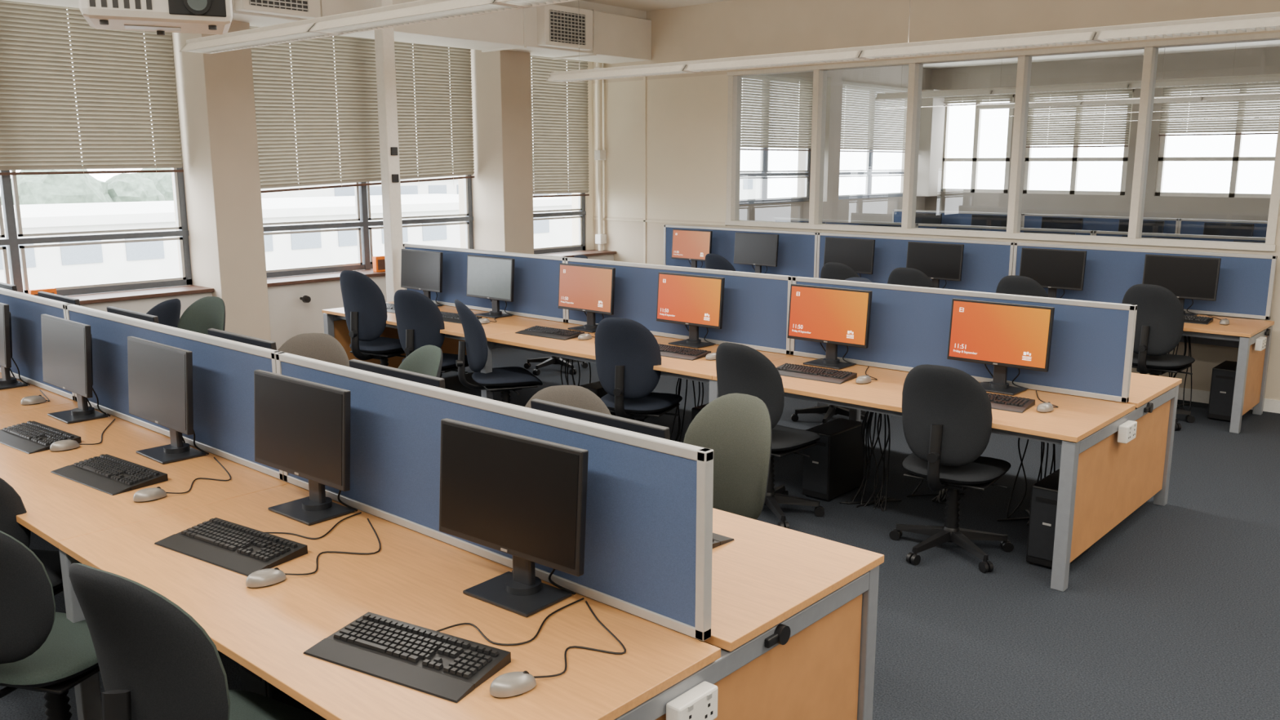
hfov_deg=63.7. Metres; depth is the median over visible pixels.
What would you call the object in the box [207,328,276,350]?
computer monitor
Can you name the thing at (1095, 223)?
divider
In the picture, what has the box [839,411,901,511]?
cable bundle
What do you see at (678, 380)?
cable bundle
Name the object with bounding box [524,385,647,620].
office chair
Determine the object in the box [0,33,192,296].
window
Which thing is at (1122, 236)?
computer monitor
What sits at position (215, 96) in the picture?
column
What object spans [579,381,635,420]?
desktop computer
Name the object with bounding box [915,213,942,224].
computer monitor
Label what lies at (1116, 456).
desk
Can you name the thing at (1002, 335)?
computer monitor
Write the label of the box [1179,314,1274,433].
desk
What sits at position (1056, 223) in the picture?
computer monitor
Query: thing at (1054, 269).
computer monitor
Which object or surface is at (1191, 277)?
computer monitor
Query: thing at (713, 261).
office chair
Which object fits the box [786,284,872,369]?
computer monitor
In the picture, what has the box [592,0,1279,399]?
wall
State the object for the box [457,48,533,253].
column
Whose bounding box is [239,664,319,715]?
desktop computer
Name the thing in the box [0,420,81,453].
keyboard
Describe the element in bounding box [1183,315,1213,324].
keyboard
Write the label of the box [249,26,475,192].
blind
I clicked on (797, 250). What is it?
divider
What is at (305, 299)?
radiator valve
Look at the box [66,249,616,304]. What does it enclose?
window sill
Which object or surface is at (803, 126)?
blind
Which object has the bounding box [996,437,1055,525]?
cable bundle
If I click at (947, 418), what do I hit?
office chair
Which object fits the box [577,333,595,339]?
computer mouse
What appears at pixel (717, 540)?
keyboard
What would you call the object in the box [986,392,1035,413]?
keyboard
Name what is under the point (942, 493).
cable bundle
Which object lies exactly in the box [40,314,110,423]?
computer monitor
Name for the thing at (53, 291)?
box
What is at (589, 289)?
computer monitor
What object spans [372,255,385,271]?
box
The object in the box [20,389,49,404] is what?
computer mouse
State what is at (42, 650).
office chair
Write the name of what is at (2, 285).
computer monitor
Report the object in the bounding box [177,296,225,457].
office chair
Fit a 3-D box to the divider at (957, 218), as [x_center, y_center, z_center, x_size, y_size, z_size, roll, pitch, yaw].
[4.599,-1.926,15.064,1.996,0.492,0.034,9,14,41]
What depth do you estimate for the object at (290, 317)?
9.36 m
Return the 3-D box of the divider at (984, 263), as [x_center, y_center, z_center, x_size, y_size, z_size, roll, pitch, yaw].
[2.566,-0.927,9.827,2.016,0.492,0.034,9,14,41]
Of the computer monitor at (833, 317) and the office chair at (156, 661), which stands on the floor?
the office chair at (156, 661)
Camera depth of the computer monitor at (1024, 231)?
10.84 m
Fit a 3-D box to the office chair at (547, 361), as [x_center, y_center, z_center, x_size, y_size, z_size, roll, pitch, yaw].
[-0.766,-0.429,9.598,0.644,1.065,0.577,-8,14,-38]
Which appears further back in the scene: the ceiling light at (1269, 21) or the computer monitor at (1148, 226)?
the computer monitor at (1148, 226)
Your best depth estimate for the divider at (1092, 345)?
5.53 m
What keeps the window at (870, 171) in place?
in the wall at (932, 109)
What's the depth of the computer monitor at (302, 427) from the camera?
3.47 m
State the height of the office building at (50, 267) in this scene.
7.800 m
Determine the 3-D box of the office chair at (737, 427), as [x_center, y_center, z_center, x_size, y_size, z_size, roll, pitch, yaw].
[0.236,0.674,3.990,0.577,1.001,0.644,10,15,43]
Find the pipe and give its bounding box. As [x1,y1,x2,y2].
[594,62,606,250]
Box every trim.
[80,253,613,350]
[593,76,726,263]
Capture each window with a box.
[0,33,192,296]
[262,174,473,278]
[533,192,586,254]
[724,31,1279,251]
[739,76,812,204]
[838,88,903,199]
[940,94,1013,193]
[1022,88,1133,195]
[1154,85,1275,198]
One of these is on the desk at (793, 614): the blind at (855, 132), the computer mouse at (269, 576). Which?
the computer mouse at (269, 576)
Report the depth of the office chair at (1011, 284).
7.92 m
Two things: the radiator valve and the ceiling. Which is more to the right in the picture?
the ceiling
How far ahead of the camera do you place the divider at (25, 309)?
5.52 m
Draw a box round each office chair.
[0,477,63,702]
[0,530,99,719]
[68,563,326,719]
[133,298,181,437]
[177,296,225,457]
[277,333,365,512]
[339,270,405,366]
[375,344,442,541]
[393,289,468,377]
[454,299,542,404]
[524,254,587,375]
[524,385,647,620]
[594,317,682,422]
[661,392,772,645]
[705,253,735,271]
[715,342,824,528]
[791,277,871,428]
[820,262,859,279]
[887,267,934,288]
[888,364,1013,573]
[995,275,1048,297]
[1121,284,1195,430]
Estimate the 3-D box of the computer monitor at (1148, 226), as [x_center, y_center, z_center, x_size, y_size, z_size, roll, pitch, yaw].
[6.451,-1.568,13.269,0.540,0.466,0.193,9,14,41]
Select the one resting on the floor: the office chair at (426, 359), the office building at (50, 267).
the office chair at (426, 359)
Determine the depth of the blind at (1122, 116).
17.07 m
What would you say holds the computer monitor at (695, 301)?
on the desk at (1116, 456)
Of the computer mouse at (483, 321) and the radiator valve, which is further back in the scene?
the radiator valve
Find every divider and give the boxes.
[0,287,75,400]
[65,303,284,480]
[275,351,713,640]
[402,243,566,322]
[564,257,794,354]
[663,224,817,277]
[773,217,915,227]
[790,275,1137,403]
[816,232,1014,293]
[892,209,1022,227]
[915,223,1093,235]
[1012,242,1277,319]
[1022,213,1178,234]
[1093,231,1266,241]
[1177,218,1267,237]
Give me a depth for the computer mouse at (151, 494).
3.67 m
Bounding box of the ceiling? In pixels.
[580,0,1279,68]
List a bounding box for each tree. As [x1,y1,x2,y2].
[0,164,113,204]
[105,173,165,202]
[139,164,173,200]
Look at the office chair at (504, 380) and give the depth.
7.02 m
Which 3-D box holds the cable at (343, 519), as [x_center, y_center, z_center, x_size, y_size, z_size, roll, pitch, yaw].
[-1.044,0.550,3.366,0.350,0.017,0.147,-9,14,-39]
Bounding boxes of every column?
[171,21,271,341]
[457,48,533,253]
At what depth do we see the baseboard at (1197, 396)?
8.35 m
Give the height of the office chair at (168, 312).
1.001 m
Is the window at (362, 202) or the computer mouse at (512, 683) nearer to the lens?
the computer mouse at (512, 683)
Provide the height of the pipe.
3.600 m
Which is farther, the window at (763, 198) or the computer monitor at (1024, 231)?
the window at (763, 198)
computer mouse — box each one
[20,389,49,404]
[49,418,115,451]
[133,457,231,502]
[245,518,381,587]
[478,317,497,324]
[489,600,626,697]
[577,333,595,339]
[705,352,715,359]
[855,366,877,383]
[1035,390,1057,412]
[1207,315,1229,324]
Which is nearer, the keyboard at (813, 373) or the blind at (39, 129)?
the keyboard at (813, 373)
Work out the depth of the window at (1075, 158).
17.31 m
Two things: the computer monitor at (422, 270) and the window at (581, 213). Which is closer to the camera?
the computer monitor at (422, 270)
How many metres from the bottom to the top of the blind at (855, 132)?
1.100 m
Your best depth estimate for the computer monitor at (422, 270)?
8.61 m
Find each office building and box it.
[0,193,572,292]
[260,170,771,199]
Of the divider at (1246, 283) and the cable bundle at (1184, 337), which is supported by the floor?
the cable bundle at (1184, 337)
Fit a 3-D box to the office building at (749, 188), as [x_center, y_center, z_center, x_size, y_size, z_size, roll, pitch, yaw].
[-8.896,-12.271,92.665,13.600,9.200,52.600,9,14,41]
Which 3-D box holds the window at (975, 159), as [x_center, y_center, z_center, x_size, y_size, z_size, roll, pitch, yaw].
[6.013,-3.856,18.397,1.300,1.700,0.080,9,14,41]
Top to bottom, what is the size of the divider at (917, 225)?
0.492 m
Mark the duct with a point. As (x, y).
(609, 34)
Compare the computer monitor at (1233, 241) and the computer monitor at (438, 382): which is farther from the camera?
the computer monitor at (1233, 241)
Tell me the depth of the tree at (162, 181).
94.26 m
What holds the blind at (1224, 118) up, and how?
attached to the window at (1236, 157)
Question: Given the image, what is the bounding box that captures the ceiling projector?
[78,0,233,35]
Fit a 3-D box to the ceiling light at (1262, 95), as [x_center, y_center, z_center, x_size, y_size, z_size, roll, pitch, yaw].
[8.366,-3.584,12.170,9.000,0.900,0.200,9,14,41]
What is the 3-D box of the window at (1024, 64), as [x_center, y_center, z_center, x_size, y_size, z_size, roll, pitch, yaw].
[2.946,-1.962,9.484,5.240,1.620,0.170,9,14,41]
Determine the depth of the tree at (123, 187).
86.71 m
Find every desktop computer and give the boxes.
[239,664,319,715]
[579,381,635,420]
[691,403,708,421]
[802,417,865,501]
[1026,468,1091,568]
[1207,360,1236,422]
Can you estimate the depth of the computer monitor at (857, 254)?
9.98 m
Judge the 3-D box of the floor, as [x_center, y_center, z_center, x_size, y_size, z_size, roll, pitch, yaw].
[2.704,0.497,7.854,12.250,0.100,21.200,9,14,41]
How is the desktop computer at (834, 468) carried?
on the floor
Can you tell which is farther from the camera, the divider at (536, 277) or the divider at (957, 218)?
the divider at (957, 218)
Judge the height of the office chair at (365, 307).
1.118 m
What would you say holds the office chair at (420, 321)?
on the floor
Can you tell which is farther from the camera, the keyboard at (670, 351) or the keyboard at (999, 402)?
the keyboard at (670, 351)
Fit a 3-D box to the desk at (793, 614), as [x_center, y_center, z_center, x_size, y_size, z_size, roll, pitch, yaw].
[-2.054,0.697,4.593,6.118,0.730,1.640,9,14,41]
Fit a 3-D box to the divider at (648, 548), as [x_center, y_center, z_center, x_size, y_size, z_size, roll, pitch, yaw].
[-0.581,0.338,3.198,2.006,0.492,0.034,9,14,41]
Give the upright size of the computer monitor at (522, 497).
0.466 m
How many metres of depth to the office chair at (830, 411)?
7.72 m
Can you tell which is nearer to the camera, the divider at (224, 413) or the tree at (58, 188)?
the divider at (224, 413)
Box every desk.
[0,372,884,719]
[321,301,1182,591]
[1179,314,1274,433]
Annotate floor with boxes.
[0,346,1279,719]
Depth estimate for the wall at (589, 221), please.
12.53 m
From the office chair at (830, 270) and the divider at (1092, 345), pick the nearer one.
the divider at (1092, 345)
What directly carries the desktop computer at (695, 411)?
on the floor
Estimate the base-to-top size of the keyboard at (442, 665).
0.033 m
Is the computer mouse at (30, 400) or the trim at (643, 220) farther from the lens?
the trim at (643, 220)
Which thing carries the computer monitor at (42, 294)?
on the desk at (793, 614)
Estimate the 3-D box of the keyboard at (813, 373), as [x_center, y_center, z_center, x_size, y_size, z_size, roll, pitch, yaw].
[0.970,0.071,5.831,0.480,0.033,0.215,8,14,38]
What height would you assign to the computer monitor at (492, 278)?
0.466 m
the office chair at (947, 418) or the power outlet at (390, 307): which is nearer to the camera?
the office chair at (947, 418)
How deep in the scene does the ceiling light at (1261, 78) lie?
11.20 m
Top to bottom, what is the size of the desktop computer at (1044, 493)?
0.400 m
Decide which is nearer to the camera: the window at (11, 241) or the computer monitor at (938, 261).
the window at (11, 241)
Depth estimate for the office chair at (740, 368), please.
5.39 m
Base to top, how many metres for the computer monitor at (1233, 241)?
0.466 m
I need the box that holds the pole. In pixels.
[373,0,404,302]
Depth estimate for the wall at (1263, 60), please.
16.67 m
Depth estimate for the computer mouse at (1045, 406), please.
4.97 m
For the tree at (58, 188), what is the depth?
80.91 m
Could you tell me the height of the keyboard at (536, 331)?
0.033 m
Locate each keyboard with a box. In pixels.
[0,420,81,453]
[50,453,168,495]
[154,517,307,576]
[302,611,511,702]
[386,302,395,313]
[440,311,481,324]
[515,325,584,340]
[657,343,711,360]
[712,533,734,548]
[776,363,857,384]
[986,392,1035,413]
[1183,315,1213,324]
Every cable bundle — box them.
[560,357,591,386]
[669,377,703,442]
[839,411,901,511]
[906,480,964,503]
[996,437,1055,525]
[1168,335,1191,410]
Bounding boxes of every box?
[27,288,57,296]
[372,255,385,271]
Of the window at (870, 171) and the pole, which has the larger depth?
the window at (870, 171)
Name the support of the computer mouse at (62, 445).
on the desk at (793, 614)
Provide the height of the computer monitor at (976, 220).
0.466 m
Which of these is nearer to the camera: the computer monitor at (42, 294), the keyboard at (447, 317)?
the computer monitor at (42, 294)
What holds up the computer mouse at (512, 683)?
on the desk at (793, 614)
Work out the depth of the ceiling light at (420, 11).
5.29 m
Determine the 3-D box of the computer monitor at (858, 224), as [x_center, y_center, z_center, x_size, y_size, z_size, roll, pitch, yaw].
[2.833,-1.367,12.217,0.540,0.466,0.193,9,14,41]
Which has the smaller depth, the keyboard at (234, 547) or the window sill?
the keyboard at (234, 547)
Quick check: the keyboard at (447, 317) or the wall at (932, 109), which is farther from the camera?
the wall at (932, 109)
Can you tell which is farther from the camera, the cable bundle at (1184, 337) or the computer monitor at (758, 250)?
the computer monitor at (758, 250)
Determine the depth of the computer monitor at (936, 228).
11.49 m
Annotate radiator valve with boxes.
[299,295,311,302]
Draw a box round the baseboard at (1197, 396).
[1177,386,1279,413]
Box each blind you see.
[0,0,183,175]
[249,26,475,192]
[530,55,589,197]
[740,73,813,151]
[840,80,907,152]
[943,94,1013,106]
[1026,88,1133,147]
[1158,82,1279,136]
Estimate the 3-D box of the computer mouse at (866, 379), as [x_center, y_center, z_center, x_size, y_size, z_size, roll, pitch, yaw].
[1.307,0.070,5.824,0.102,0.039,0.507,4,11,20]
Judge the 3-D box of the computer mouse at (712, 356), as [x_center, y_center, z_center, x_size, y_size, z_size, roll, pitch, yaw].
[0.528,-0.060,6.501,0.102,0.039,0.507,4,11,20]
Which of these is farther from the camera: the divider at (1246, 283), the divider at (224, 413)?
the divider at (1246, 283)
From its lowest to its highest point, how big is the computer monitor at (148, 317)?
0.466 m
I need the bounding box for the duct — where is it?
[4,0,651,63]
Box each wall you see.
[65,61,594,296]
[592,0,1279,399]
[738,65,945,222]
[924,46,1279,221]
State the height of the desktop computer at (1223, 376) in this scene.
0.400 m
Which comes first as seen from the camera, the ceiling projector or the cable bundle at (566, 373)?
the ceiling projector
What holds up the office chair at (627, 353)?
on the floor
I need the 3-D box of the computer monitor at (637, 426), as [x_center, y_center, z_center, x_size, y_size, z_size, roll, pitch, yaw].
[-0.140,0.385,3.031,0.540,0.466,0.193,9,14,41]
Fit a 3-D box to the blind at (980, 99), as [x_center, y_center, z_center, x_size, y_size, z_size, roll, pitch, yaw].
[5.936,-4.601,18.168,1.300,0.190,0.050,9,14,41]
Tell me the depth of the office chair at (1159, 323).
7.43 m
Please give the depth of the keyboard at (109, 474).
3.91 m
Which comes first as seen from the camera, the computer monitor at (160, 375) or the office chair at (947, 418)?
the computer monitor at (160, 375)
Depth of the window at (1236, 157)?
15.90 m
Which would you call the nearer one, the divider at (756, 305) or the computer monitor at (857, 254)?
the divider at (756, 305)
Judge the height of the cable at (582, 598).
0.016 m
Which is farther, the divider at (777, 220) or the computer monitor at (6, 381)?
the divider at (777, 220)
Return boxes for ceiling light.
[179,0,577,53]
[546,5,1279,82]
[875,51,1279,100]
[976,46,1279,109]
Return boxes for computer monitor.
[0,282,17,291]
[0,302,30,390]
[37,291,79,305]
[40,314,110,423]
[106,306,159,323]
[127,336,208,464]
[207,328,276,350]
[253,369,357,525]
[348,359,445,388]
[400,248,444,306]
[439,417,588,617]
[466,254,515,318]
[530,398,669,439]
[557,262,615,333]
[656,271,724,348]
[671,228,712,268]
[733,232,778,273]
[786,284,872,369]
[787,221,825,223]
[823,236,875,277]
[857,224,899,226]
[906,241,964,288]
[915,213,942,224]
[936,227,982,231]
[946,298,1054,395]
[970,214,1007,226]
[1019,247,1086,298]
[1023,231,1075,235]
[1040,217,1083,230]
[1118,219,1164,233]
[1121,235,1181,239]
[1142,253,1221,315]
[1203,222,1253,236]
[1233,240,1265,243]
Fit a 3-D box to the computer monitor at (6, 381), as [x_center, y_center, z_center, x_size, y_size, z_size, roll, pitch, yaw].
[-3.453,-0.093,5.535,0.540,0.466,0.193,9,14,41]
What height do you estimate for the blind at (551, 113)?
1.820 m
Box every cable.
[266,511,361,539]
[436,597,583,645]
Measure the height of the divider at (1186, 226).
0.492 m
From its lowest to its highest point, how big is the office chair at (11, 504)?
0.958 m
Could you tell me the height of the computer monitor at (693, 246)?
0.466 m
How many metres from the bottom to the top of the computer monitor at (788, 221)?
0.466 m
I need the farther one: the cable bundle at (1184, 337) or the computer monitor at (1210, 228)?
the computer monitor at (1210, 228)
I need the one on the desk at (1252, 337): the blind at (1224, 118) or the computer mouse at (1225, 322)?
the computer mouse at (1225, 322)
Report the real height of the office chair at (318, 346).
1.001 m
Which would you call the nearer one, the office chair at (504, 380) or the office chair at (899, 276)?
the office chair at (504, 380)

